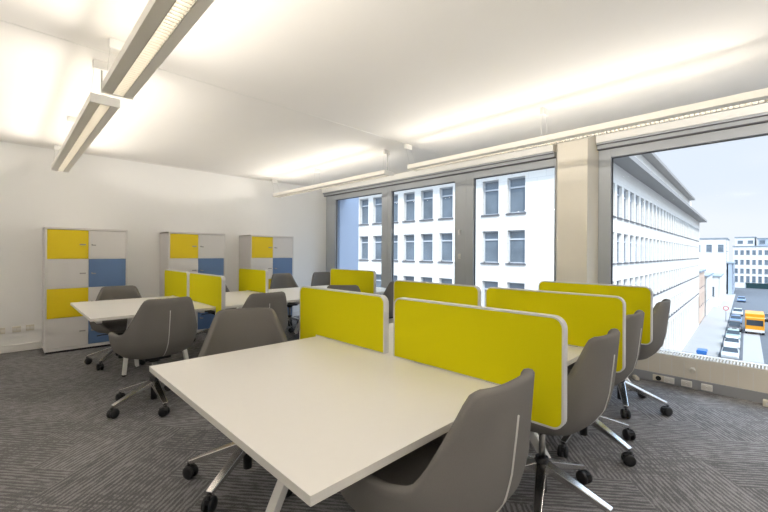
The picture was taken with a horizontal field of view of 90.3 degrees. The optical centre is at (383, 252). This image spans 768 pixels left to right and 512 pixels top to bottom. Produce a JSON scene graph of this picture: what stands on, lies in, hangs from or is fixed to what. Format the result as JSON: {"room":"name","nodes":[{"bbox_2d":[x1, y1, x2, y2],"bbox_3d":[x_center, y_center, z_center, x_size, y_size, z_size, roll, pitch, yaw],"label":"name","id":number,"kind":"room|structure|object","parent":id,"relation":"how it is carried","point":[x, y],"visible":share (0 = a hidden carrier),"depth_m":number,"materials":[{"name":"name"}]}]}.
{"room":"open-plan office","nodes":[
{"label":"open-plan office","id":0,"kind":"room"},
{"bbox_2d":[0,142,325,347],"bbox_3d":[-3.750,-0.068,6.278,7.300,2.750,0.200,0,0,-45],"label":"wall","id":1,"kind":"structure","parent":0,"point":[146,200],"depth_m":5.96,"materials":[{"name":"paint"}]},
{"bbox_2d":[0,328,4,333],"bbox_3d":[-4.955,1.010,4.937,0.082,0.075,0.020,0,0,-45],"label":"wall socket","id":2,"kind":"object","parent":1,"relation":"attached to","point":[2,330],"visible":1,"depth_m":4.94,"materials":[{"name":"beige plastic"}]},
{"bbox_2d":[12,326,20,331],"bbox_3d":[-4.848,1.006,5.043,0.082,0.075,0.020,0,0,-45],"label":"wall socket","id":3,"kind":"object","parent":1,"relation":"attached to","point":[16,328],"visible":1,"depth_m":5.04,"materials":[{"name":"beige plastic"}]},
{"bbox_2d":[26,324,33,330],"bbox_3d":[-4.756,1.002,5.134,0.082,0.075,0.020,0,0,-45],"label":"wall socket","id":4,"kind":"object","parent":1,"relation":"attached to","point":[28,327],"visible":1,"depth_m":5.12,"materials":[{"name":"beige plastic"}]},
{"bbox_2d":[0,311,298,353],"bbox_3d":[-3.808,1.260,6.073,6.540,0.095,0.020,0,0,-45],"label":"baseboard","id":5,"kind":"structure","parent":1,"relation":"attached to","point":[34,345],"depth_m":5.07,"materials":[{"name":"white"}]},
{"bbox_2d":[0,141,305,186],"bbox_3d":[-3.703,-1.436,6.167,6.800,0.012,0.012,0,0,-45],"label":"trim","id":6,"kind":"structure","parent":1,"relation":"attached to","point":[0,141],"depth_m":6.11,"materials":[{"name":"white"}]},
{"bbox_2d":[322,103,767,192],"bbox_3d":[2.465,-1.358,4.682,0.120,0.095,10.800,0,0,-45],"label":"trim","id":7,"kind":"structure","parent":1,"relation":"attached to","point":[761,108],"depth_m":4.46,"materials":[{"name":"white metal"}]},
{"bbox_2d":[338,197,358,269],"bbox_3d":[-0.922,1.825,9.031,0.570,19.000,0.280,0,0,-45],"label":"wall","id":8,"kind":"structure","parent":0,"point":[348,209],"depth_m":8.91,"materials":[{"name":"blue paint"}]},
{"bbox_2d":[0,0,767,185],"bbox_3d":[0.128,-1.569,2.368,7.300,0.300,11.200,0,0,-45],"label":"ceiling","id":9,"kind":"structure","parent":0,"point":[443,77],"depth_m":3.02,"materials":[{"name":"paint"}]},
{"bbox_2d":[51,59,119,172],"bbox_3d":[-3.198,-1.256,3.958,0.176,0.366,3.404,0,0,-45],"label":"pendant light","id":10,"kind":"object","parent":9,"relation":"hanging from","point":[97,110],"visible":1,"depth_m":3.26,"materials":[{"name":"white metal"}]},
{"bbox_2d":[102,0,213,99],"bbox_3d":[-0.727,-1.241,1.503,0.176,0.366,3.078,0,0,-45],"label":"pendant light","id":11,"kind":"object","parent":9,"relation":"hanging from","point":[162,24],"visible":1,"depth_m":1.95,"materials":[{"name":"white metal"}]},
{"bbox_2d":[0,20,445,156],"bbox_3d":[-1.134,-1.425,3.571,6.800,0.003,0.014,0,0,-45],"label":"trim","id":12,"kind":"structure","parent":9,"relation":"attached to","point":[0,20],"depth_m":3.17,"materials":[{"name":"white"}]},
{"bbox_2d":[271,150,393,197],"bbox_3d":[-1.047,-1.251,6.382,0.176,0.351,3.184,0,0,-45],"label":"pendant light","id":13,"kind":"object","parent":9,"relation":"hanging from","point":[383,173],"visible":1,"depth_m":5.96,"materials":[{"name":"white metal"}]},
{"bbox_2d":[404,88,767,171],"bbox_3d":[1.486,-1.236,3.823,0.176,0.351,3.364,0,0,-45],"label":"pendant light","id":14,"kind":"object","parent":9,"relation":"hanging from","point":[760,96],"visible":1,"depth_m":3.28,"materials":[{"name":"white metal"}]},
{"bbox_2d":[0,316,767,511],"bbox_3d":[0.110,1.456,2.368,7.300,0.250,11.200,0,0,-45],"label":"floor","id":15,"kind":"structure","parent":0,"point":[60,451],"depth_m":2.57,"materials":[{"name":"carpet"}]},
{"bbox_2d":[42,227,127,354],"bbox_3d":[-4.176,0.485,5.352,0.893,1.640,0.510,0,0,-45],"label":"tall cabinet","id":16,"kind":"object","parent":15,"relation":"on","point":[77,263],"visible":0.77,"depth_m":5.10,"materials":[{"name":"white plastic"}]},
{"bbox_2d":[84,285,144,370],"bbox_3d":[-3.178,0.865,4.627,0.709,0.891,0.698,0,0,-39],"label":"swivel chair","id":17,"kind":"object","parent":15,"relation":"on","point":[118,326],"visible":0.42,"depth_m":4.55,"materials":[{"name":"grey"}]},
{"bbox_2d":[103,320,126,328],"bbox_3d":[-3.149,0.871,4.579,0.480,0.076,0.465,0,0,-39],"label":"seat cushion","id":18,"kind":"object","parent":17,"relation":"on","point":[122,324],"depth_m":4.46,"materials":[{"name":"grey fabric"}]},
{"bbox_2d":[70,296,214,376],"bbox_3d":[-2.701,0.945,4.223,1.057,0.743,1.465,0,0,-45],"label":"desk","id":19,"kind":"object","parent":15,"relation":"on","point":[97,312],"visible":0.57,"depth_m":4.06,"materials":[{"name":"white laminate"}]},
{"bbox_2d":[106,296,196,418],"bbox_3d":[-1.991,0.842,3.312,0.691,0.951,0.710,0,0,40],"label":"swivel chair","id":20,"kind":"object","parent":15,"relation":"on","point":[159,329],"visible":0.85,"depth_m":3.10,"materials":[{"name":"grey fabric"}]},
{"bbox_2d":[159,232,224,332],"bbox_3d":[-3.172,0.491,6.346,0.867,1.640,0.510,0,0,-45],"label":"tall cabinet","id":21,"kind":"object","parent":15,"relation":"on","point":[204,253],"visible":0.55,"depth_m":6.17,"materials":[{"name":"white plastic"}]},
{"bbox_2d":[193,286,235,341],"bbox_3d":[-2.547,0.839,5.818,0.709,0.951,0.694,0,0,-45],"label":"swivel chair","id":22,"kind":"object","parent":15,"relation":"on","point":[227,289],"visible":0.09,"depth_m":5.68,"materials":[{"name":"grey"}]},
{"bbox_2d":[175,291,296,310],"bbox_3d":[-1.967,0.950,4.949,1.002,0.743,1.465,0,0,-45],"label":"desk","id":23,"kind":"object","parent":15,"relation":"on","point":[235,299],"visible":0.09,"depth_m":4.78,"materials":[{"name":"white laminate"}]},
{"bbox_2d":[164,270,189,296],"bbox_3d":[-2.747,0.461,5.054,0.038,0.455,0.955,0,0,-45],"label":"divider","id":24,"kind":"object","parent":23,"relation":"attached to","point":[176,283],"visible":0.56,"depth_m":5.00,"materials":[{"name":"yellow fabric"}]},
{"bbox_2d":[189,272,225,314],"bbox_3d":[-2.010,0.466,4.310,0.038,0.455,0.990,0,0,-45],"label":"divider","id":25,"kind":"object","parent":23,"relation":"attached to","point":[208,289],"visible":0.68,"depth_m":4.21,"materials":[{"name":"yellow fabric"}]},
{"bbox_2d":[182,307,292,511],"bbox_3d":[-0.820,0.849,2.310,0.730,0.951,0.692,0,0,-23],"label":"swivel chair","id":26,"kind":"object","parent":15,"relation":"on","point":[230,330],"visible":0.27,"depth_m":2.49,"materials":[{"name":"grey fabric"}]},
{"bbox_2d":[242,291,287,331],"bbox_3d":[-1.321,0.846,3.832,0.707,0.951,0.721,0,0,-45],"label":"swivel chair","id":27,"kind":"object","parent":15,"relation":"on","point":[277,301],"visible":0.14,"depth_m":3.61,"materials":[{"name":"grey"}]},
{"bbox_2d":[239,235,293,315],"bbox_3d":[-2.234,0.497,7.275,0.867,1.640,0.510,0,0,-45],"label":"tall cabinet","id":28,"kind":"object","parent":15,"relation":"on","point":[274,254],"visible":0.38,"depth_m":7.07,"materials":[{"name":"white plastic"}]},
{"bbox_2d":[248,287,300,333],"bbox_3d":[-1.263,0.954,5.646,0.972,0.743,1.465,0,0,-45],"label":"desk","id":29,"kind":"object","parent":15,"relation":"on","point":[292,293],"visible":0.36,"depth_m":5.76,"materials":[{"name":"white laminate"}]},
{"bbox_2d":[239,268,267,292],"bbox_3d":[-1.979,0.466,5.757,0.038,0.455,0.895,0,0,-45],"label":"divider","id":30,"kind":"object","parent":29,"relation":"attached to","point":[255,280],"visible":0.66,"depth_m":5.70,"materials":[{"name":"yellow fabric"}]},
{"bbox_2d":[270,273,299,332],"bbox_3d":[-1.666,0.844,6.666,0.690,0.951,0.705,0,0,-42],"label":"swivel chair","id":31,"kind":"object","parent":15,"relation":"on","point":[278,280],"visible":0.31,"depth_m":6.84,"materials":[{"name":"grey fabric"}]},
{"bbox_2d":[311,272,329,285],"bbox_3d":[-1.027,0.848,7.203,0.707,0.951,0.722,0,0,-35],"label":"swivel chair","id":32,"kind":"object","parent":15,"relation":"on","point":[318,278],"visible":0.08,"depth_m":7.44,"materials":[{"name":"grey fabric"}]},
{"bbox_2d":[149,336,497,511],"bbox_3d":[-0.320,0.959,1.817,1.057,0.743,1.465,0,0,-45],"label":"desk","id":33,"kind":"object","parent":15,"relation":"on","point":[321,415],"visible":0.96,"depth_m":1.50,"materials":[{"name":"white laminate"}]},
{"bbox_2d":[299,286,388,353],"bbox_3d":[-0.303,0.476,2.557,0.038,0.455,0.903,0,0,-45],"label":"divider","id":34,"kind":"object","parent":33,"relation":"attached to","point":[360,319],"visible":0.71,"depth_m":2.48,"materials":[{"name":"yellow fabric"}]},
{"bbox_2d":[393,297,567,429],"bbox_3d":[0.395,0.480,1.852,0.038,0.455,0.933,0,0,-45],"label":"divider","id":35,"kind":"object","parent":33,"relation":"attached to","point":[488,344],"visible":0.93,"depth_m":1.73,"materials":[{"name":"yellow fabric"}]},
{"bbox_2d":[327,285,360,291],"bbox_3d":[-0.482,0.851,4.808,0.702,0.951,0.731,0,0,-5],"label":"swivel chair","id":36,"kind":"object","parent":15,"relation":"on","point":[355,288],"visible":0.02,"depth_m":4.46,"materials":[{"name":"grey"}]},
{"bbox_2d":[312,285,385,293],"bbox_3d":[-0.563,0.958,6.339,0.992,0.743,1.465,0,0,-45],"label":"desk","id":37,"kind":"object","parent":15,"relation":"on","point":[379,290],"visible":0.02,"depth_m":6.34,"materials":[{"name":"white laminate"}]},
{"bbox_2d":[330,269,375,293],"bbox_3d":[-0.480,0.475,5.686,0.038,0.455,1.015,0,0,-45],"label":"divider","id":38,"kind":"object","parent":37,"relation":"attached to","point":[365,279],"visible":0.56,"depth_m":5.58,"materials":[{"name":"yellow fabric"}]},
{"bbox_2d":[383,280,407,318],"bbox_3d":[-0.001,0.854,5.448,0.707,0.951,0.721,0,0,-45],"label":"swivel chair","id":39,"kind":"object","parent":15,"relation":"on","point":[388,293],"visible":0.04,"depth_m":5.10,"materials":[{"name":"grey"}]},
{"bbox_2d":[340,368,534,511],"bbox_3d":[0.149,0.855,1.387,0.707,0.951,0.721,0,0,-45],"label":"swivel chair","id":40,"kind":"object","parent":15,"relation":"on","point":[477,465],"visible":0.7,"depth_m":1.07,"materials":[{"name":"grey fabric"}]},
{"bbox_2d":[372,442,439,485],"bbox_3d":[0.131,0.831,1.405,0.480,0.076,0.465,0,0,-45],"label":"seat cushion","id":41,"kind":"object","parent":40,"relation":"on","point":[406,470],"depth_m":1.41,"materials":[{"name":"grey fabric"}]},
{"bbox_2d":[385,323,582,457],"bbox_3d":[0.414,0.964,2.543,1.002,0.743,1.465,0,0,-45],"label":"desk","id":42,"kind":"object","parent":15,"relation":"on","point":[574,352],"visible":0.02,"depth_m":2.40,"materials":[{"name":"white laminate"}]},
{"bbox_2d":[393,280,480,309],"bbox_3d":[0.419,0.480,3.256,0.038,0.455,0.905,0,0,-45],"label":"divider","id":43,"kind":"object","parent":42,"relation":"attached to","point":[442,292],"visible":0.48,"depth_m":3.19,"materials":[{"name":"yellow fabric"}]},
{"bbox_2d":[523,328,619,511],"bbox_3d":[0.882,0.859,2.047,0.736,0.951,0.705,0,0,-45],"label":"swivel chair","id":44,"kind":"object","parent":15,"relation":"on","point":[591,381],"visible":0.42,"depth_m":1.79,"materials":[{"name":"grey"}]},
{"bbox_2d":[557,310,644,466],"bbox_3d":[1.405,0.862,2.708,0.708,0.951,0.689,0,0,44],"label":"swivel chair","id":45,"kind":"object","parent":15,"relation":"on","point":[634,322],"visible":0.28,"depth_m":2.46,"materials":[{"name":"grey"}]},
{"bbox_2d":[614,299,672,418],"bbox_3d":[2.130,0.867,3.373,0.693,0.951,0.725,0,0,43],"label":"swivel chair","id":46,"kind":"object","parent":15,"relation":"on","point":[661,310],"visible":0.34,"depth_m":3.11,"materials":[{"name":"grey fabric"}]},
{"bbox_3d":[1.118,0.968,3.240,0.972,0.743,1.465,0,0,-45],"label":"desk","id":47,"kind":"object","parent":15,"relation":"on","visible":0},
{"bbox_2d":[485,287,625,372],"bbox_3d":[1.099,0.484,2.575,0.910,0.455,0.039,0,0,45],"label":"divider","id":48,"kind":"object","parent":47,"relation":"attached to","point":[586,317],"visible":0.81,"depth_m":2.42,"materials":[{"name":"yellow fabric"}]},
{"bbox_2d":[538,281,652,344],"bbox_3d":[1.770,0.488,3.277,0.038,0.455,0.885,0,0,-45],"label":"divider","id":49,"kind":"object","parent":47,"relation":"attached to","point":[636,298],"visible":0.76,"depth_m":3.07,"materials":[{"name":"yellow fabric"}]},
{"bbox_2d":[556,136,598,283],"bbox_3d":[2.438,-0.030,4.823,0.550,2.750,0.502,0,0,-45],"label":"wall column","id":50,"kind":"structure","parent":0,"point":[577,161],"depth_m":4.59,"materials":[{"name":"beige paint"}]},
{"bbox_2d":[389,318,767,392],"bbox_3d":[2.388,1.189,4.621,0.215,0.310,10.800,0,0,-45],"label":"wall","id":51,"kind":"structure","parent":0,"point":[752,376],"depth_m":3.71,"materials":[{"name":"beige paint"}]},
{"bbox_2d":[326,187,387,294],"bbox_3d":[-0.591,-0.076,7.880,0.075,2.355,1.935,0,0,-45],"label":"window","id":52,"kind":"structure","parent":51,"relation":"in","point":[331,201],"depth_m":8.30,"materials":[{"name":"grey metal"}]},
{"bbox_2d":[387,173,465,285],"bbox_3d":[0.680,-0.068,6.567,0.115,2.355,1.720,0,0,-45],"label":"window","id":53,"kind":"structure","parent":51,"relation":"in","point":[459,180],"depth_m":6.08,"materials":[{"name":"grey metal"}]},
{"bbox_2d":[466,158,555,284],"bbox_3d":[1.779,-0.062,5.485,0.075,2.355,1.365,0,0,-45],"label":"window","id":54,"kind":"structure","parent":51,"relation":"in","point":[471,178],"depth_m":5.86,"materials":[{"name":"grey metal"}]},
{"bbox_2d":[653,374,663,381],"bbox_3d":[2.853,1.300,3.971,0.016,0.060,0.100,0,0,-45],"label":"outlet","id":55,"kind":"object","parent":51,"relation":"attached to","point":[655,377],"visible":1,"depth_m":3.96,"materials":[{"name":"beige plastic"}]},
{"bbox_2d":[664,376,673,383],"bbox_3d":[2.916,1.300,3.906,0.020,0.060,0.085,0,0,-45],"label":"wall socket","id":56,"kind":"object","parent":51,"relation":"attached to","point":[670,380],"visible":1,"depth_m":3.90,"materials":[{"name":"white plastic"}]},
{"bbox_2d":[598,123,767,364],"bbox_3d":[4.456,-0.046,2.780,0.075,2.355,5.243,0,0,-45],"label":"window","id":57,"kind":"structure","parent":51,"relation":"in","point":[605,177],"depth_m":4.52,"materials":[{"name":"grey metal"}]},
{"bbox_2d":[681,379,691,387],"bbox_3d":[3.014,1.301,3.806,0.020,0.060,0.085,0,0,-45],"label":"wall socket","id":58,"kind":"object","parent":51,"relation":"attached to","point":[685,383],"visible":1,"depth_m":3.80,"materials":[{"name":"white plastic"}]},
{"bbox_2d":[689,367,695,372],"bbox_3d":[3.034,1.148,3.755,0.095,0.047,0.048,0,0,-45],"label":"valve","id":59,"kind":"object","parent":51,"relation":"attached to","point":[692,369],"visible":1,"depth_m":3.72,"materials":[{"name":"beige plastic"}]},
{"bbox_2d":[629,369,767,402],"bbox_3d":[2.309,1.296,4.543,0.015,0.095,10.800,0,0,-45],"label":"baseboard","id":60,"kind":"structure","parent":51,"relation":"attached to","point":[740,393],"depth_m":3.65,"materials":[{"name":"grey"}]},
{"bbox_2d":[701,383,712,391],"bbox_3d":[3.123,1.302,3.696,0.020,0.060,0.085,0,0,-45],"label":"wall socket","id":61,"kind":"object","parent":51,"relation":"attached to","point":[706,387],"visible":1,"depth_m":3.69,"materials":[{"name":"white plastic"}]},
{"bbox_2d":[657,349,767,369],"bbox_3d":[2.392,1.052,4.624,0.205,0.035,10.800,0,0,-45],"label":"air vent","id":62,"kind":"object","parent":51,"relation":"in","point":[711,361],"depth_m":3.74,"materials":[{"name":"white metal"}]},
{"bbox_2d":[763,399,767,406],"bbox_3d":[3.396,1.325,3.354,0.073,0.050,0.100,0,0,-45],"label":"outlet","id":63,"kind":"object","parent":51,"relation":"attached to","point":[765,401],"visible":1,"depth_m":3.36,"materials":[{"name":"beige plastic"}]},
{"bbox_3d":[2.711,-4.444,4.907,0.480,6.420,11.200,0,0,-45],"label":"wall","id":64,"kind":"structure","parent":0,"visible":0},
{"bbox_2d":[323,112,767,196],"bbox_3d":[2.472,-1.275,4.689,0.100,0.070,10.800,0,0,-45],"label":"trim","id":65,"kind":"structure","parent":64,"relation":"attached to","point":[763,118],"depth_m":4.48,"materials":[{"name":"grey metal"}]},
{"label":"outside","id":66,"kind":"structure","parent":0,"visible":0},
{"bbox_2d":[743,331,763,363],"bbox_3d":[55.776,14.059,57.857,30.048,0.012,2.941,0,0,-45],"label":"road","id":67,"kind":"structure","parent":66,"point":[752,349],"depth_m":56.19,"materials":[{"name":"grey asphalt"}]},
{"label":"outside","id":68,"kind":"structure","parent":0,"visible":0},
{"bbox_2d":[682,294,735,356],"bbox_3d":[56.871,14.002,84.972,161.984,0.140,33.976,0,0,-45],"label":"sidewalk","id":69,"kind":"structure","parent":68,"point":[709,335],"depth_m":67.88,"materials":[{"name":"white concrete"}]},
{"bbox_2d":[696,348,707,354],"bbox_3d":[41.901,13.279,50.350,1.107,1.125,1.680,0,0,43],"label":"waste container","id":70,"kind":"object","parent":69,"relation":"on","point":[702,351],"visible":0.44,"depth_m":49.87,"materials":[{"name":"blue plastic"}]},
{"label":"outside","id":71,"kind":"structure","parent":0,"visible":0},
{"bbox_2d":[699,287,767,363],"bbox_3d":[81.916,14.472,130.387,340.000,0.500,250.000,0,0,-45],"label":"road","id":72,"kind":"structure","parent":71,"point":[756,299],"depth_m":102.06,"materials":[{"name":"grey asphalt"}]},
{"bbox_2d":[358,153,706,350],"bbox_3d":[27.710,1.771,55.713,73.614,24.250,27.794,0,0,-45],"label":"office building","id":73,"kind":"structure","parent":72,"relation":"on","point":[656,241],"depth_m":29.97,"materials":[{"name":"paint"}]},
{"bbox_2d":[698,269,705,323],"bbox_3d":[65.187,8.846,80.857,3.750,10.550,13.900,0,0,43],"label":"house","id":74,"kind":"structure","parent":72,"relation":"on","point":[701,271],"depth_m":78.99,"materials":[{"name":"paint"}]},
{"bbox_2d":[704,272,713,316],"bbox_3d":[77.491,9.620,93.298,3.600,9.150,20.900,0,0,43],"label":"house","id":75,"kind":"structure","parent":72,"relation":"on","point":[708,275],"depth_m":89.40,"materials":[{"name":"concrete"}]},
{"bbox_2d":[699,238,729,293],"bbox_3d":[123.204,4.594,143.953,9.900,19.750,22.500,0,0,43],"label":"office building","id":76,"kind":"structure","parent":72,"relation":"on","point":[713,252],"depth_m":135.13,"materials":[{"name":"concrete"}]},
{"bbox_2d":[712,273,723,306],"bbox_3d":[91.024,10.101,108.256,7.300,8.350,18.500,0,0,43],"label":"house","id":77,"kind":"structure","parent":72,"relation":"on","point":[717,278],"depth_m":100.08,"materials":[{"name":"concrete"}]},
{"bbox_2d":[721,344,739,359],"bbox_3d":[46.327,13.268,51.092,1.770,1.480,4.330,0,0,43],"label":"car","id":78,"kind":"object","parent":72,"relation":"on","point":[728,351],"visible":0.94,"depth_m":50.28,"materials":[{"name":"silver metal"}]},
{"bbox_2d":[727,262,735,294],"bbox_3d":[129.032,8.929,141.770,1.800,11.150,27.500,0,0,43],"label":"house","id":79,"kind":"structure","parent":72,"relation":"on","point":[731,265],"depth_m":132.16,"materials":[{"name":"concrete"}]},
{"bbox_2d":[724,335,739,349],"bbox_3d":[51.834,13.301,56.895,1.770,1.480,4.330,0,0,43],"label":"car","id":80,"kind":"object","parent":72,"relation":"on","point":[729,340],"visible":0.84,"depth_m":56.21,"materials":[{"name":"white metal"}]},
{"bbox_2d":[726,328,740,340],"bbox_3d":[57.203,13.333,62.553,1.770,1.480,4.330,0,0,43],"label":"car","id":81,"kind":"object","parent":72,"relation":"on","point":[730,332],"visible":0.75,"depth_m":61.94,"materials":[{"name":"grey metal"}]},
{"bbox_2d":[728,320,740,331],"bbox_3d":[63.812,13.248,69.516,1.770,1.730,4.330,0,0,43],"label":"car","id":82,"kind":"object","parent":72,"relation":"on","point":[733,324],"visible":0.88,"depth_m":68.83,"materials":[{"name":"grey metal"}]},
{"bbox_2d":[730,314,741,323],"bbox_3d":[71.383,13.419,77.495,1.770,1.480,4.330,0,0,43],"label":"car","id":83,"kind":"object","parent":72,"relation":"on","point":[733,317],"visible":0.77,"depth_m":76.88,"materials":[{"name":"blue"}]},
{"bbox_2d":[732,308,742,315],"bbox_3d":[81.092,13.477,87.582,1.770,1.480,4.330,0,0,43],"label":"car","id":84,"kind":"object","parent":72,"relation":"on","point":[738,311],"visible":0.99,"depth_m":86.71,"materials":[{"name":"silver metal"}]},
{"bbox_2d":[737,296,745,301],"bbox_3d":[105.474,13.623,112.694,1.770,1.480,4.330,0,0,44],"label":"car","id":85,"kind":"object","parent":72,"relation":"on","point":[740,298],"visible":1,"depth_m":111.85,"materials":[{"name":"blue"}]},
{"bbox_2d":[732,246,767,288],"bbox_3d":[169.043,5.919,156.059,20.600,17.650,38.500,0,0,-45],"label":"office building","id":86,"kind":"structure","parent":72,"relation":"on","point":[751,265],"depth_m":158.60,"materials":[{"name":"concrete"}]},
{"bbox_2d":[734,237,756,245],"bbox_3d":[159.342,-4.919,168.131,15.500,3.890,6.800,0,0,-45],"label":"pavilion","id":87,"kind":"object","parent":86,"relation":"on","point":[739,241],"visible":0.96,"depth_m":162.79,"materials":[{"name":"paint"}]},
{"bbox_2d":[757,238,767,245],"bbox_3d":[167.535,-4.570,159.851,15.500,3.290,16.100,0,0,-45],"label":"pavilion","id":88,"kind":"object","parent":86,"relation":"on","point":[761,241],"visible":0.99,"depth_m":159.06,"materials":[{"name":"metal"}]},
{"bbox_2d":[745,310,764,334],"bbox_3d":[66.436,12.429,68.499,2.500,3.400,7.100,0,0,44],"label":"truck","id":89,"kind":"object","parent":72,"relation":"on","point":[754,320],"visible":1,"depth_m":66.36,"materials":[{"name":"orange"}]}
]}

